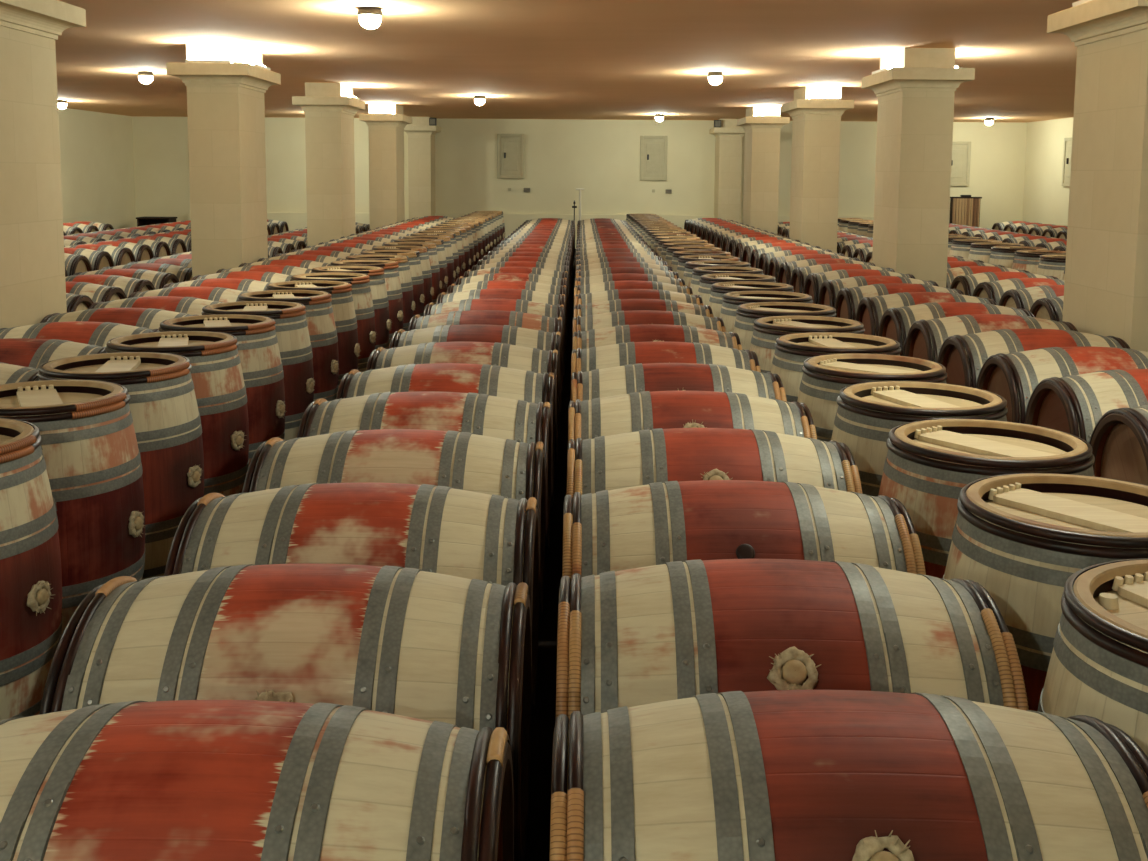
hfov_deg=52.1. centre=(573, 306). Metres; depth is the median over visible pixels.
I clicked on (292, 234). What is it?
barrel
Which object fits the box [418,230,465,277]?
barrel
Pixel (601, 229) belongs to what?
barrel
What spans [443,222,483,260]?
barrel
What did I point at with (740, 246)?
barrel
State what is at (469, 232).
barrel
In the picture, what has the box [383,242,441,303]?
barrel
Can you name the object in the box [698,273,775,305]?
barrel
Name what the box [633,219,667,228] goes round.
barrel
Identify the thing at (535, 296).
barrel
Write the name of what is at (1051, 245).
barrel
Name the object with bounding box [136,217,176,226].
shelf
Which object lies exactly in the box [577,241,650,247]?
barrel
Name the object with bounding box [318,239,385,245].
barrel
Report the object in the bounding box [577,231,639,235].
barrel
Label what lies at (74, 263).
barrel
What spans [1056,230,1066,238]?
barrel
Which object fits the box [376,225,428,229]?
barrel
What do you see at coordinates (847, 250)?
barrel
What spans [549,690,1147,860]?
barrel
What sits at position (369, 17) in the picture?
ceiling lamp
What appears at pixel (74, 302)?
barrel
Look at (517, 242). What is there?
barrel
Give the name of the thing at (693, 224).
barrel
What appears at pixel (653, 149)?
hatch
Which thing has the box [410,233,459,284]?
barrel
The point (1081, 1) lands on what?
uplight
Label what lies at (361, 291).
barrel
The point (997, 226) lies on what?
barrel
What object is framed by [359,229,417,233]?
barrel
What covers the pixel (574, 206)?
stand
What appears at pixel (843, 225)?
barrel
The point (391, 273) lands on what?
barrel
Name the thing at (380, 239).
barrel
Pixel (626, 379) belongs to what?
barrel
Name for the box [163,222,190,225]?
barrel
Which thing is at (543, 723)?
floor
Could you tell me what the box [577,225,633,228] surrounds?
barrel
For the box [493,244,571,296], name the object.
barrel
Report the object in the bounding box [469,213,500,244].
barrel
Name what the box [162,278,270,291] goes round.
barrel
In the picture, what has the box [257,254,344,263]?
barrel
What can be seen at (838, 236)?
barrel
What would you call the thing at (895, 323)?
barrel
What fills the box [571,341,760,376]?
barrel
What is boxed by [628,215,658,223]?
barrel
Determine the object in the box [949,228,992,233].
barrel
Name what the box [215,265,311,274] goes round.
barrel
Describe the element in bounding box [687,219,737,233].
barrel
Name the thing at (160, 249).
barrel
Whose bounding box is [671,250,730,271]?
barrel
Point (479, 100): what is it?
ceiling lamp
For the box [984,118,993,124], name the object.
ceiling lamp
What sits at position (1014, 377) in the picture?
barrel
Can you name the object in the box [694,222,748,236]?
barrel
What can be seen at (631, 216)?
barrel
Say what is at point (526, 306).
barrel
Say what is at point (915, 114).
pillar
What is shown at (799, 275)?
barrel
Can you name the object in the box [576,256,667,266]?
barrel
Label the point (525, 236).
barrel
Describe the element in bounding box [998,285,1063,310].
barrel
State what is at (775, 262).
barrel
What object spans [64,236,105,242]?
barrel
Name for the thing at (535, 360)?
barrel
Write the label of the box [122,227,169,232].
barrel
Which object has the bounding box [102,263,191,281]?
barrel
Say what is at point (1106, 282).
pillar
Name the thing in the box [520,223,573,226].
barrel
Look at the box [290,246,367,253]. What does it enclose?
barrel
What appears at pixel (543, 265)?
barrel
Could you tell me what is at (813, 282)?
barrel
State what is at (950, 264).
barrel
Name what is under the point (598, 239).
barrel
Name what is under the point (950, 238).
barrel
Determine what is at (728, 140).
pillar
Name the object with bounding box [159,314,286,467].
barrel
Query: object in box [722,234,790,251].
barrel
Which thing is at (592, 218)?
barrel
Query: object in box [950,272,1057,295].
barrel
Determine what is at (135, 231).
barrel
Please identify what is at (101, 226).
barrel
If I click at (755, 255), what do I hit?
barrel
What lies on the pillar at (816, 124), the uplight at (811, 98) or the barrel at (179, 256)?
the uplight at (811, 98)
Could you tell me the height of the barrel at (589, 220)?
0.690 m
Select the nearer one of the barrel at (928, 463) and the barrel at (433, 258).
the barrel at (928, 463)
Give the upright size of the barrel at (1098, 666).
0.950 m
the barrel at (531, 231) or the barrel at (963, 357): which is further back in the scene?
the barrel at (531, 231)
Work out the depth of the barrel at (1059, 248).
17.03 m
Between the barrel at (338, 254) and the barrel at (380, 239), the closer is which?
the barrel at (338, 254)
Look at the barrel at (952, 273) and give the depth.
12.02 m
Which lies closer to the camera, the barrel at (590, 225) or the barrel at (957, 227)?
the barrel at (590, 225)
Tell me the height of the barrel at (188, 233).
0.690 m
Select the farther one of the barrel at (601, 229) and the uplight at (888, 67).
the barrel at (601, 229)
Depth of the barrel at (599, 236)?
16.33 m
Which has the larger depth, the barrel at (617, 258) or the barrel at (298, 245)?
the barrel at (298, 245)
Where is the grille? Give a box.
[430,119,434,124]
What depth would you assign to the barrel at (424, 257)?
12.65 m
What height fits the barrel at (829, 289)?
0.688 m
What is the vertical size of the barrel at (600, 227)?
0.690 m
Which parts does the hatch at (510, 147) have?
door panel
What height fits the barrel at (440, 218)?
0.688 m
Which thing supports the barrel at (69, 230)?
on the trim
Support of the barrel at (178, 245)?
on the trim
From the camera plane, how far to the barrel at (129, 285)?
10.77 m
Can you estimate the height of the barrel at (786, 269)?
0.690 m
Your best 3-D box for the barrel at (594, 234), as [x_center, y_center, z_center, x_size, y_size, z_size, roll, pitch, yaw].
[0.515,-0.734,17.143,0.950,0.690,0.685,0,6,0]
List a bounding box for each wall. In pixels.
[58,108,135,228]
[132,116,1026,228]
[1022,117,1072,225]
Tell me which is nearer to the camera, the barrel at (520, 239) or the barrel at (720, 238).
the barrel at (520, 239)
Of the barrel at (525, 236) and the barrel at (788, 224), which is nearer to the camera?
the barrel at (525, 236)
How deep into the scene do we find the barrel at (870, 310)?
8.62 m
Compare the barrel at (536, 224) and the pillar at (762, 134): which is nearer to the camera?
the barrel at (536, 224)
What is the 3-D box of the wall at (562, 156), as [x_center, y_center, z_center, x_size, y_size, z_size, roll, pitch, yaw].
[0.111,-2.872,27.552,21.200,3.000,0.200,0,6,0]
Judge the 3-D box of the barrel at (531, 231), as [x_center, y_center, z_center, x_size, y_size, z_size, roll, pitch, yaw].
[-0.484,-0.813,17.779,0.950,0.686,0.690,0,6,1]
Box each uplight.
[185,58,232,62]
[249,61,270,69]
[369,112,393,113]
[755,114,779,116]
[808,97,840,99]
[872,66,891,73]
[1072,0,1091,6]
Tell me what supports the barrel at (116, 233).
on the trim
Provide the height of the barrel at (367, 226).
0.689 m
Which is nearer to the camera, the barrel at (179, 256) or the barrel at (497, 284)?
the barrel at (497, 284)
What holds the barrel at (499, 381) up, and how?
on the trim
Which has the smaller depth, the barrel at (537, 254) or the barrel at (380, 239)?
the barrel at (537, 254)
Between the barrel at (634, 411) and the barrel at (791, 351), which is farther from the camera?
the barrel at (791, 351)
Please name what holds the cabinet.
on the floor
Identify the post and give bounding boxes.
[576,188,583,219]
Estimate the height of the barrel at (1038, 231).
0.690 m
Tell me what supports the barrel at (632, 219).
on the floor
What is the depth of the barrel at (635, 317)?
7.31 m
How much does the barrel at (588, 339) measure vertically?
0.690 m
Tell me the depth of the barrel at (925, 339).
7.24 m
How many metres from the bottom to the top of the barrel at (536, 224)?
0.686 m
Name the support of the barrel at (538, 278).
on the trim
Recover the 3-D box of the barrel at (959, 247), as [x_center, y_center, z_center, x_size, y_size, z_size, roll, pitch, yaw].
[5.114,-0.370,14.934,0.716,0.950,0.685,3,7,22]
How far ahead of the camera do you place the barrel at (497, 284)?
9.34 m
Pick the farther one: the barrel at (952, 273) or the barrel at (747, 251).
the barrel at (747, 251)
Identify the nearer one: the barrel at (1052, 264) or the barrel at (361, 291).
the barrel at (361, 291)
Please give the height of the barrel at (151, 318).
0.690 m
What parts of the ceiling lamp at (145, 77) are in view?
globe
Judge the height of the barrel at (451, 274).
0.950 m
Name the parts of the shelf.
panel, panel, panel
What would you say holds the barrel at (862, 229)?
on the floor
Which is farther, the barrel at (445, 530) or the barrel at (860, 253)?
the barrel at (860, 253)
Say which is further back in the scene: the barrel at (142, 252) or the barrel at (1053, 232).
the barrel at (1053, 232)
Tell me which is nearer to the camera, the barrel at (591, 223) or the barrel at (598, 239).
the barrel at (598, 239)
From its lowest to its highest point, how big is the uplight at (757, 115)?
0.047 m
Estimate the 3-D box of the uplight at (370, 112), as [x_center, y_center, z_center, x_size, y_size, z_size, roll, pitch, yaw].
[-3.513,-3.531,21.419,0.440,0.047,0.100,0,6,0]
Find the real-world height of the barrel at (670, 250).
0.950 m
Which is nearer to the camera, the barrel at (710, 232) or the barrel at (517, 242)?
the barrel at (517, 242)
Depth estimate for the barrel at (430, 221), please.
21.12 m
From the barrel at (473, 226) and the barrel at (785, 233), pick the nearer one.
the barrel at (473, 226)
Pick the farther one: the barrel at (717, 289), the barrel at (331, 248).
the barrel at (331, 248)
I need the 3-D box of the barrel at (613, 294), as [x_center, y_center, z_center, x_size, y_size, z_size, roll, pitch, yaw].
[0.479,0.210,8.852,0.950,0.689,0.689,0,6,0]
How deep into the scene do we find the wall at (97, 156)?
25.33 m
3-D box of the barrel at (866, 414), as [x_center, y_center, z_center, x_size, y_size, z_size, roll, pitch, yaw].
[1.307,0.799,4.436,0.706,0.950,0.678,0,6,1]
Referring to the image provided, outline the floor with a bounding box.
[524,249,575,860]
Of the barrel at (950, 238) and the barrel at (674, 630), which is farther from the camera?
the barrel at (950, 238)
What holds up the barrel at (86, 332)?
on the trim
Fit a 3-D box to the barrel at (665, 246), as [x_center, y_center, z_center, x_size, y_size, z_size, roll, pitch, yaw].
[1.327,-0.261,13.749,0.690,0.950,0.685,-2,7,-23]
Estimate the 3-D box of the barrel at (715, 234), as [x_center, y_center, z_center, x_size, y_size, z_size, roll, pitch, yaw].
[2.661,-0.867,18.444,0.950,0.688,0.690,0,6,0]
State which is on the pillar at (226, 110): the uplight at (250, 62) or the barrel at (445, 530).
the uplight at (250, 62)
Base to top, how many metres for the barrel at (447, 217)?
0.689 m
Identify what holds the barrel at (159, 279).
on the trim
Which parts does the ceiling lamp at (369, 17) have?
globe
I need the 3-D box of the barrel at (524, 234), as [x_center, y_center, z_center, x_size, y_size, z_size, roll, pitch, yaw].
[-0.490,-0.734,17.088,0.950,0.688,0.690,0,6,1]
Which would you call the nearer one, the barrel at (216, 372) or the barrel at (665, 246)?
the barrel at (216, 372)
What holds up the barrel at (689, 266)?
on the floor
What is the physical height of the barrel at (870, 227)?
0.950 m
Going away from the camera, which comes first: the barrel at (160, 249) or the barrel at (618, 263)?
the barrel at (618, 263)
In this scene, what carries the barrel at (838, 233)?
on the trim
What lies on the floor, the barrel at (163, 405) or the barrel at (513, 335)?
the barrel at (163, 405)
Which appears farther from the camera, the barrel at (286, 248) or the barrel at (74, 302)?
the barrel at (286, 248)
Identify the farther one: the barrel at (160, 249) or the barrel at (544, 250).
the barrel at (160, 249)
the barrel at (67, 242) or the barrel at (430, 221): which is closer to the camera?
the barrel at (67, 242)
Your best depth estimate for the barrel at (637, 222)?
20.10 m
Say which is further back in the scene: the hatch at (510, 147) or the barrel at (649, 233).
the hatch at (510, 147)
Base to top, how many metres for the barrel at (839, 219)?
0.950 m
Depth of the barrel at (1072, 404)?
5.16 m
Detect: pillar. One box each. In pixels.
[0,0,85,327]
[166,43,280,277]
[292,82,364,245]
[359,103,411,229]
[404,117,440,218]
[709,119,744,222]
[737,106,789,234]
[782,86,853,252]
[862,48,974,286]
[1047,0,1147,351]
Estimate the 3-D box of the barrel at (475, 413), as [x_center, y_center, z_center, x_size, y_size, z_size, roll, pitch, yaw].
[-0.572,0.682,4.646,0.950,0.690,0.702,0,6,1]
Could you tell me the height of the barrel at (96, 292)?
0.689 m
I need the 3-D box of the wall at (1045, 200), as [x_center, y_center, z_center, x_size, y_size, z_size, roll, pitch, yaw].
[10.544,-0.942,11.223,0.200,3.000,32.600,0,6,0]
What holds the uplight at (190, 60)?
on the pillar at (226, 110)
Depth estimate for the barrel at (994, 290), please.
10.64 m
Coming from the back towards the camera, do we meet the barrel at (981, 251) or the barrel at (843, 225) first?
the barrel at (843, 225)
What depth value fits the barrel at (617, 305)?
8.00 m
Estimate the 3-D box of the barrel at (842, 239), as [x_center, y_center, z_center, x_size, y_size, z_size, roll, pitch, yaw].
[4.240,-0.707,17.707,0.950,0.688,0.689,0,6,1]
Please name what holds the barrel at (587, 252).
on the trim
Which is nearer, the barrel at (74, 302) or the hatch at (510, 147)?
the barrel at (74, 302)
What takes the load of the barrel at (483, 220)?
on the floor
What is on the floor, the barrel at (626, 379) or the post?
the post
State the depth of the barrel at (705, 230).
19.71 m
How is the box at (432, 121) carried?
on the pillar at (421, 136)
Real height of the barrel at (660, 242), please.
0.950 m
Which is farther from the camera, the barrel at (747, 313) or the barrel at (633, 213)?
the barrel at (633, 213)
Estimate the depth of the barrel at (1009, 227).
24.60 m
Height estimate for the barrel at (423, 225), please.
0.688 m
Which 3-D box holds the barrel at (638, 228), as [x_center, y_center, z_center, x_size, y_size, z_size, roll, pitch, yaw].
[1.351,-0.913,19.480,0.685,0.950,0.690,6,8,39]
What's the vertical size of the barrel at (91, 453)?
0.950 m
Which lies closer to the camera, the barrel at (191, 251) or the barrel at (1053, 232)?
the barrel at (191, 251)
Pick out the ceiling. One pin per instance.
(528, 59)
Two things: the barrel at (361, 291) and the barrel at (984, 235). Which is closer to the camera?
the barrel at (361, 291)
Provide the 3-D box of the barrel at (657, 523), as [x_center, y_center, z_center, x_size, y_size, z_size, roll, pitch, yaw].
[0.444,0.839,3.324,0.950,0.690,0.690,0,6,0]
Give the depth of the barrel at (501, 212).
24.66 m
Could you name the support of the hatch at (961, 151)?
attached to the wall at (562, 156)
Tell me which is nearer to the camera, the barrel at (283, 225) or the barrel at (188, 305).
the barrel at (188, 305)
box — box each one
[429,118,436,125]
[714,120,720,126]
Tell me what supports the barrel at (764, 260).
on the trim
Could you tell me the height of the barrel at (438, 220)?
0.689 m
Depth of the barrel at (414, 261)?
11.94 m
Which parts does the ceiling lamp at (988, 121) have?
globe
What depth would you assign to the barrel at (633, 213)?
23.60 m
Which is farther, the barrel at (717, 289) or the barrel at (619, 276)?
the barrel at (619, 276)
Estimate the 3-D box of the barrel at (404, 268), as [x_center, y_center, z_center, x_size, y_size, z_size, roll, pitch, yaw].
[-1.904,-0.014,11.385,0.690,0.950,0.685,-4,8,-36]
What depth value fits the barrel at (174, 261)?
12.86 m
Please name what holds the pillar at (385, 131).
on the floor
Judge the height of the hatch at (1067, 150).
1.030 m
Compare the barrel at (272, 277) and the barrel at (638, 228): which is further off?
the barrel at (638, 228)
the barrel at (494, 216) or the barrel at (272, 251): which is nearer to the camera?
the barrel at (272, 251)
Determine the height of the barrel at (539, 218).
0.688 m
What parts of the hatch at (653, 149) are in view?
door panel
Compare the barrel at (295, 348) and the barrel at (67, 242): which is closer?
the barrel at (295, 348)
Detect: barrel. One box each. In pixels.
[0,321,159,346]
[0,338,106,368]
[0,362,38,384]
[0,380,144,633]
[0,418,61,719]
[0,700,513,860]
[37,352,203,579]
[39,563,531,860]
[40,308,197,328]
[63,223,98,232]
[63,225,82,234]
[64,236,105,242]
[64,239,85,245]
[64,244,135,265]
[64,248,113,270]
[64,253,92,275]
[65,233,123,239]
[65,275,155,297]
[65,281,126,302]
[66,293,93,311]
[69,221,113,230]
[74,269,178,289]
[78,241,153,261]
[88,296,222,314]
[90,231,140,237]
[98,238,170,257]
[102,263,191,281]
[105,331,248,495]
[106,229,156,235]
[118,236,186,254]
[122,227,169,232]
[128,258,191,267]
[128,286,247,302]
[139,225,183,230]
[142,233,191,251]
[152,254,191,258]
[153,231,190,235]
[154,223,190,228]
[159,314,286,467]
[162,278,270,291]
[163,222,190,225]
[164,482,538,721]
[172,251,191,254]
[190,271,292,282]
[201,301,314,439]
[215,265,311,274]
[237,290,338,401]
[238,259,330,268]
[242,429,544,623]
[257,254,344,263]
[265,280,360,387]
[267,219,288,232]
[267,222,280,234]
[267,225,270,234]
[267,233,306,236]
[267,235,306,245]
[267,238,305,249]
[268,241,294,253]
[268,246,282,256]
[275,231,306,233]
[275,250,359,258]
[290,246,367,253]
[290,272,376,371]
[297,391,551,556]
[305,243,376,249]
[311,266,391,349]
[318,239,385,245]
[329,237,393,242]
[330,260,403,345]
[336,363,554,505]
[340,234,402,239]
[345,254,414,330]
[350,231,410,236]
[355,222,369,230]
[355,225,365,231]
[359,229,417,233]
[360,250,424,316]
[366,342,558,467]
[367,227,423,231]
[372,246,433,308]
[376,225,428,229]
[382,223,432,227]
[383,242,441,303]
[389,222,437,225]
[389,324,560,437]
[394,238,447,293]
[396,220,442,223]
[401,219,446,222]
[403,235,455,288]
[407,217,451,220]
[407,310,562,408]
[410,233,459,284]
[412,216,456,218]
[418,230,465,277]
[423,299,563,391]
[425,228,470,270]
[431,226,475,270]
[436,289,564,373]
[437,224,478,264]
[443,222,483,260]
[447,220,486,258]
[447,280,566,359]
[452,219,489,254]
[456,273,566,343]
[457,217,492,250]
[461,216,495,250]
[464,214,498,247]
[464,267,567,330]
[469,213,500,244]
[472,212,503,242]
[472,261,568,325]
[475,211,505,240]
[477,256,569,303]
[483,252,569,308]
[488,248,570,295]
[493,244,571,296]
[497,241,571,288]
[501,238,571,244]
[504,235,571,241]
[507,233,572,276]
[511,230,573,264]
[513,228,573,234]
[516,226,573,231]
[518,224,573,228]
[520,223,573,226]
[522,221,574,255]
[524,219,574,223]
[526,218,574,221]
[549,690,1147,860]
[555,559,1028,721]
[562,480,925,577]
[567,428,861,496]
[568,391,816,443]
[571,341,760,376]
[571,363,786,401]
[572,310,725,349]
[573,324,741,350]
[574,280,692,305]
[574,299,713,317]
[575,273,685,286]
[575,289,703,305]
[576,235,644,242]
[576,238,647,247]
[576,244,653,251]
[576,248,657,255]
[576,252,662,260]
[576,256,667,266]
[576,261,672,271]
[576,267,678,278]
[577,220,627,223]
[577,221,629,227]
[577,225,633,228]
[577,226,634,231]
[577,228,636,233]
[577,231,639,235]
[577,233,641,238]
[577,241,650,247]
[578,218,626,221]
[578,223,631,226]
[626,213,656,221]
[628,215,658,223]
[630,216,661,225]
[631,217,663,227]
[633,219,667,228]
[635,221,670,231]
[637,222,673,233]
[639,224,676,236]
[642,226,681,238]
[644,228,685,241]
[647,231,690,244]
[650,233,695,247]
[653,236,700,252]
[657,239,707,256]
[661,242,713,260]
[665,246,721,266]
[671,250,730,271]
[677,255,739,278]
[683,260,750,286]
[684,218,732,230]
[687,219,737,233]
[690,266,763,294]
[691,221,742,233]
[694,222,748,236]
[698,224,754,239]
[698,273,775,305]
[702,226,760,239]
[707,227,767,243]
[709,281,793,317]
[712,230,773,246]
[716,232,782,250]
[720,291,812,332]
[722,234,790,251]
[729,237,799,256]
[733,302,835,350]
[735,239,809,261]
[742,243,820,262]
[750,246,832,267]
[750,315,864,372]
[758,250,844,274]
[768,254,860,282]
[771,332,900,401]
[777,226,789,234]
[777,258,875,284]
[778,223,789,226]
[782,228,789,236]
[791,263,894,292]
[797,353,947,441]
[803,269,915,303]
[818,276,938,307]
[831,381,1007,496]
[835,283,964,319]
[837,218,862,229]
[837,232,864,235]
[837,235,872,237]
[837,237,872,241]
[837,240,872,253]
[838,219,873,231]
[841,242,872,257]
[847,221,873,233]
[853,247,872,261]
[855,292,996,335]
[857,223,873,235]
[865,251,872,262]
[866,225,872,236]
[878,302,1033,355]
[878,419,1094,578]
[904,314,1077,361]
[937,329,1130,387]
[943,473,1147,710]
[946,266,1029,287]
[947,257,983,262]
[947,261,1005,268]
[948,226,978,233]
[948,236,981,254]
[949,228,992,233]
[949,239,1001,258]
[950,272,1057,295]
[961,230,1007,236]
[968,242,1023,263]
[972,278,1064,304]
[974,232,1022,239]
[976,346,1147,423]
[988,234,1037,240]
[988,246,1047,268]
[992,221,1026,229]
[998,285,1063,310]
[1002,236,1061,243]
[1003,222,1042,231]
[1012,250,1065,273]
[1015,224,1053,233]
[1018,238,1066,246]
[1025,369,1147,442]
[1028,225,1067,235]
[1030,296,1063,320]
[1035,241,1066,249]
[1037,254,1065,279]
[1038,558,1147,756]
[1042,227,1066,237]
[1053,245,1066,250]
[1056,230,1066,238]
[1089,405,1147,484]
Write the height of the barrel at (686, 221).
0.689 m
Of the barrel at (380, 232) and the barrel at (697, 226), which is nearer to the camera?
the barrel at (380, 232)
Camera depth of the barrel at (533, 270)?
10.73 m
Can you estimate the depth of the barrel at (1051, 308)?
9.32 m
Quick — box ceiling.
[55,0,1079,121]
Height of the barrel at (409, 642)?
0.690 m
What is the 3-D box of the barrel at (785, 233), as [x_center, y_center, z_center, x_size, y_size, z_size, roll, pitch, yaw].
[4.252,-1.100,21.159,0.950,0.690,0.691,0,6,0]
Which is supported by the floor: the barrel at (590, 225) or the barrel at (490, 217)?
the barrel at (490, 217)
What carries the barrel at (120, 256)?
on the trim
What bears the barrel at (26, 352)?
on the trim
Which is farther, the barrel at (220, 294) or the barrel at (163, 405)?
the barrel at (220, 294)
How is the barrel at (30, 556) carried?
on the floor
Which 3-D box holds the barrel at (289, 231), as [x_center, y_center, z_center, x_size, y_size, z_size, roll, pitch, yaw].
[-4.416,-0.898,19.217,0.950,0.690,0.692,0,6,0]
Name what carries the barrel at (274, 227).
on the trim
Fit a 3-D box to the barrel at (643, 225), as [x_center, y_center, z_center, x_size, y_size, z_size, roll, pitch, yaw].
[1.346,-0.832,18.764,0.690,0.950,0.685,-1,7,-15]
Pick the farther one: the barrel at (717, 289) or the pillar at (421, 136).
the pillar at (421, 136)
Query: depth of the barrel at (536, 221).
21.10 m
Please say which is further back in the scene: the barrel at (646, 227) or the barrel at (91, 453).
the barrel at (646, 227)
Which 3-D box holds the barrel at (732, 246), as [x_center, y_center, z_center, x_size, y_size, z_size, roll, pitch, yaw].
[2.659,-0.631,16.370,0.950,0.690,0.690,0,6,0]
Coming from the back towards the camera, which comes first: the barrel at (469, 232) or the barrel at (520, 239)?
the barrel at (469, 232)
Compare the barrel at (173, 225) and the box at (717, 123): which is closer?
the barrel at (173, 225)
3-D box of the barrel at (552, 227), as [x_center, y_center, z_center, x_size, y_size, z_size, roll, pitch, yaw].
[-0.477,-0.970,19.161,0.950,0.687,0.690,0,6,0]
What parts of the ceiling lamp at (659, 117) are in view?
globe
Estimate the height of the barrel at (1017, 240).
0.690 m
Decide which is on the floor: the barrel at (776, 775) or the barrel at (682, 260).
the barrel at (682, 260)
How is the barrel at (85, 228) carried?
on the trim
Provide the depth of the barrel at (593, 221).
21.17 m
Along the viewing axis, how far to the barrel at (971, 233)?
21.11 m
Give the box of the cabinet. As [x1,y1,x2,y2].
[950,197,981,226]
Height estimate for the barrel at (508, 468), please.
0.690 m
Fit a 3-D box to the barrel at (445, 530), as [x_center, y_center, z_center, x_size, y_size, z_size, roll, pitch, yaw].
[-0.582,0.838,3.268,0.950,0.689,0.693,0,6,0]
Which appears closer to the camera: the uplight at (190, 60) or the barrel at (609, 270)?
the barrel at (609, 270)
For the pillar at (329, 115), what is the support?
on the floor
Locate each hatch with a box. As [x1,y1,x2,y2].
[497,134,523,178]
[640,135,667,180]
[951,141,970,185]
[1062,137,1071,186]
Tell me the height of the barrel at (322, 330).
0.950 m
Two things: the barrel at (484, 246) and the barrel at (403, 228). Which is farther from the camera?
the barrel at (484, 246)
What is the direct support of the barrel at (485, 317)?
on the trim
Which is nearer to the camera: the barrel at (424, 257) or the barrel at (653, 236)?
the barrel at (424, 257)
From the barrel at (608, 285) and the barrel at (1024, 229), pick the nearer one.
the barrel at (608, 285)
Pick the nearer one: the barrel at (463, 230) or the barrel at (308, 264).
the barrel at (308, 264)
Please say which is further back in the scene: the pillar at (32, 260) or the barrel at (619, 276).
the barrel at (619, 276)
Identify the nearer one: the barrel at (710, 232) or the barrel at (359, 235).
the barrel at (359, 235)
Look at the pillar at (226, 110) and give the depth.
11.67 m
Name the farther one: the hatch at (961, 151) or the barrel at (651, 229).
the hatch at (961, 151)
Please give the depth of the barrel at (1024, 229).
23.89 m
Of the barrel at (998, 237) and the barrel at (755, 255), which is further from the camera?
the barrel at (998, 237)
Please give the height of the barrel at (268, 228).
0.689 m
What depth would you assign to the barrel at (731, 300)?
7.87 m
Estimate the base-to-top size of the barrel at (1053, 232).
0.689 m
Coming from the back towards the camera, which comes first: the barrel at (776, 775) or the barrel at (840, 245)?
the barrel at (840, 245)
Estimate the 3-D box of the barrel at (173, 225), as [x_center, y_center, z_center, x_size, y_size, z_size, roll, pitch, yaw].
[-7.401,-1.178,21.495,0.950,0.690,0.692,0,6,0]
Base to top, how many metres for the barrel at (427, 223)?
0.690 m
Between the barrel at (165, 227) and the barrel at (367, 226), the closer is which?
the barrel at (165, 227)
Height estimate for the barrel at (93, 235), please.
0.690 m
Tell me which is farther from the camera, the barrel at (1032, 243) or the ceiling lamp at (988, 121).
the ceiling lamp at (988, 121)
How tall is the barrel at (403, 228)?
0.688 m
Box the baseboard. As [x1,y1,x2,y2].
[187,212,873,248]
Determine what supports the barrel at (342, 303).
on the floor
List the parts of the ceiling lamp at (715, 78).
globe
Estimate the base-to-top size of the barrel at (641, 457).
0.690 m
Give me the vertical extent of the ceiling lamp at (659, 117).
0.155 m
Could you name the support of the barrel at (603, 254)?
on the trim
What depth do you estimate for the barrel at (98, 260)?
14.53 m
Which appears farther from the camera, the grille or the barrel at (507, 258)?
the grille
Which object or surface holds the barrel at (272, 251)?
on the trim
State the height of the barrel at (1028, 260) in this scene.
0.950 m
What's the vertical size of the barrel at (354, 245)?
0.690 m
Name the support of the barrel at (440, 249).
on the floor
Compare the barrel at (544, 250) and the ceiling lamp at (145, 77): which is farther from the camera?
the ceiling lamp at (145, 77)
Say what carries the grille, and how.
attached to the box at (432, 121)
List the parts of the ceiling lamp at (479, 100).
globe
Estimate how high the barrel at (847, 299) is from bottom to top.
0.689 m
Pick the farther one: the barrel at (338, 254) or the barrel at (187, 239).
the barrel at (187, 239)
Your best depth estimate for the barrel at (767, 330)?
6.42 m
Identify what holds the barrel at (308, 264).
on the trim
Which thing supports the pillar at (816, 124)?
on the floor
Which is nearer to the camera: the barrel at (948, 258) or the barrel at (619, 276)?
the barrel at (619, 276)
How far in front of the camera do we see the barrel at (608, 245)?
14.25 m
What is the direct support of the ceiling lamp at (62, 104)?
attached to the ceiling
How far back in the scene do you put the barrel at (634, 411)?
4.52 m
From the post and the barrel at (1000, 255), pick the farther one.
the post
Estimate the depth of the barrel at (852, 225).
20.48 m
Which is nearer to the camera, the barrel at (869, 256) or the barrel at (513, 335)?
the barrel at (513, 335)
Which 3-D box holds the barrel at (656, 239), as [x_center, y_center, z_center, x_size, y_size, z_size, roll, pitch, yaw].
[1.349,-0.423,15.178,0.716,0.950,0.685,3,7,21]
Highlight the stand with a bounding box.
[572,200,576,258]
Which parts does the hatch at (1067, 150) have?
door panel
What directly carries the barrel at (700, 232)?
on the trim
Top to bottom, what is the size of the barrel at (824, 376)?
0.950 m
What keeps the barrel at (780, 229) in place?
on the trim
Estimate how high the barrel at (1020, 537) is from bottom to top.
0.950 m
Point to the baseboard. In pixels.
(295, 220)
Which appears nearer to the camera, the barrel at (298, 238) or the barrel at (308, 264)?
the barrel at (308, 264)
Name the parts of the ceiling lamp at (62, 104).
globe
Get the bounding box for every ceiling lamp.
[58,100,66,108]
[138,71,152,83]
[357,7,381,28]
[474,96,484,104]
[655,114,663,121]
[708,72,722,84]
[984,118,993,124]
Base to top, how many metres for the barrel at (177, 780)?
0.690 m
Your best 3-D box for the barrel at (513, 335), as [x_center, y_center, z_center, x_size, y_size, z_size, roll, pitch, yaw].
[-0.554,0.445,6.725,0.950,0.689,0.689,0,6,0]
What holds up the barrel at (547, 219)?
on the trim
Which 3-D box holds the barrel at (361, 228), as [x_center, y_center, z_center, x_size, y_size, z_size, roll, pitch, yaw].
[-4.400,-1.213,21.985,0.950,0.687,0.690,0,6,0]
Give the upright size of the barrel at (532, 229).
0.686 m
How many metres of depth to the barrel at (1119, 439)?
4.66 m
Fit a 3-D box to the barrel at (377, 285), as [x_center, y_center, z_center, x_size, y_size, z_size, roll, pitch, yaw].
[-1.917,0.146,9.976,0.688,0.950,0.688,-4,8,-34]

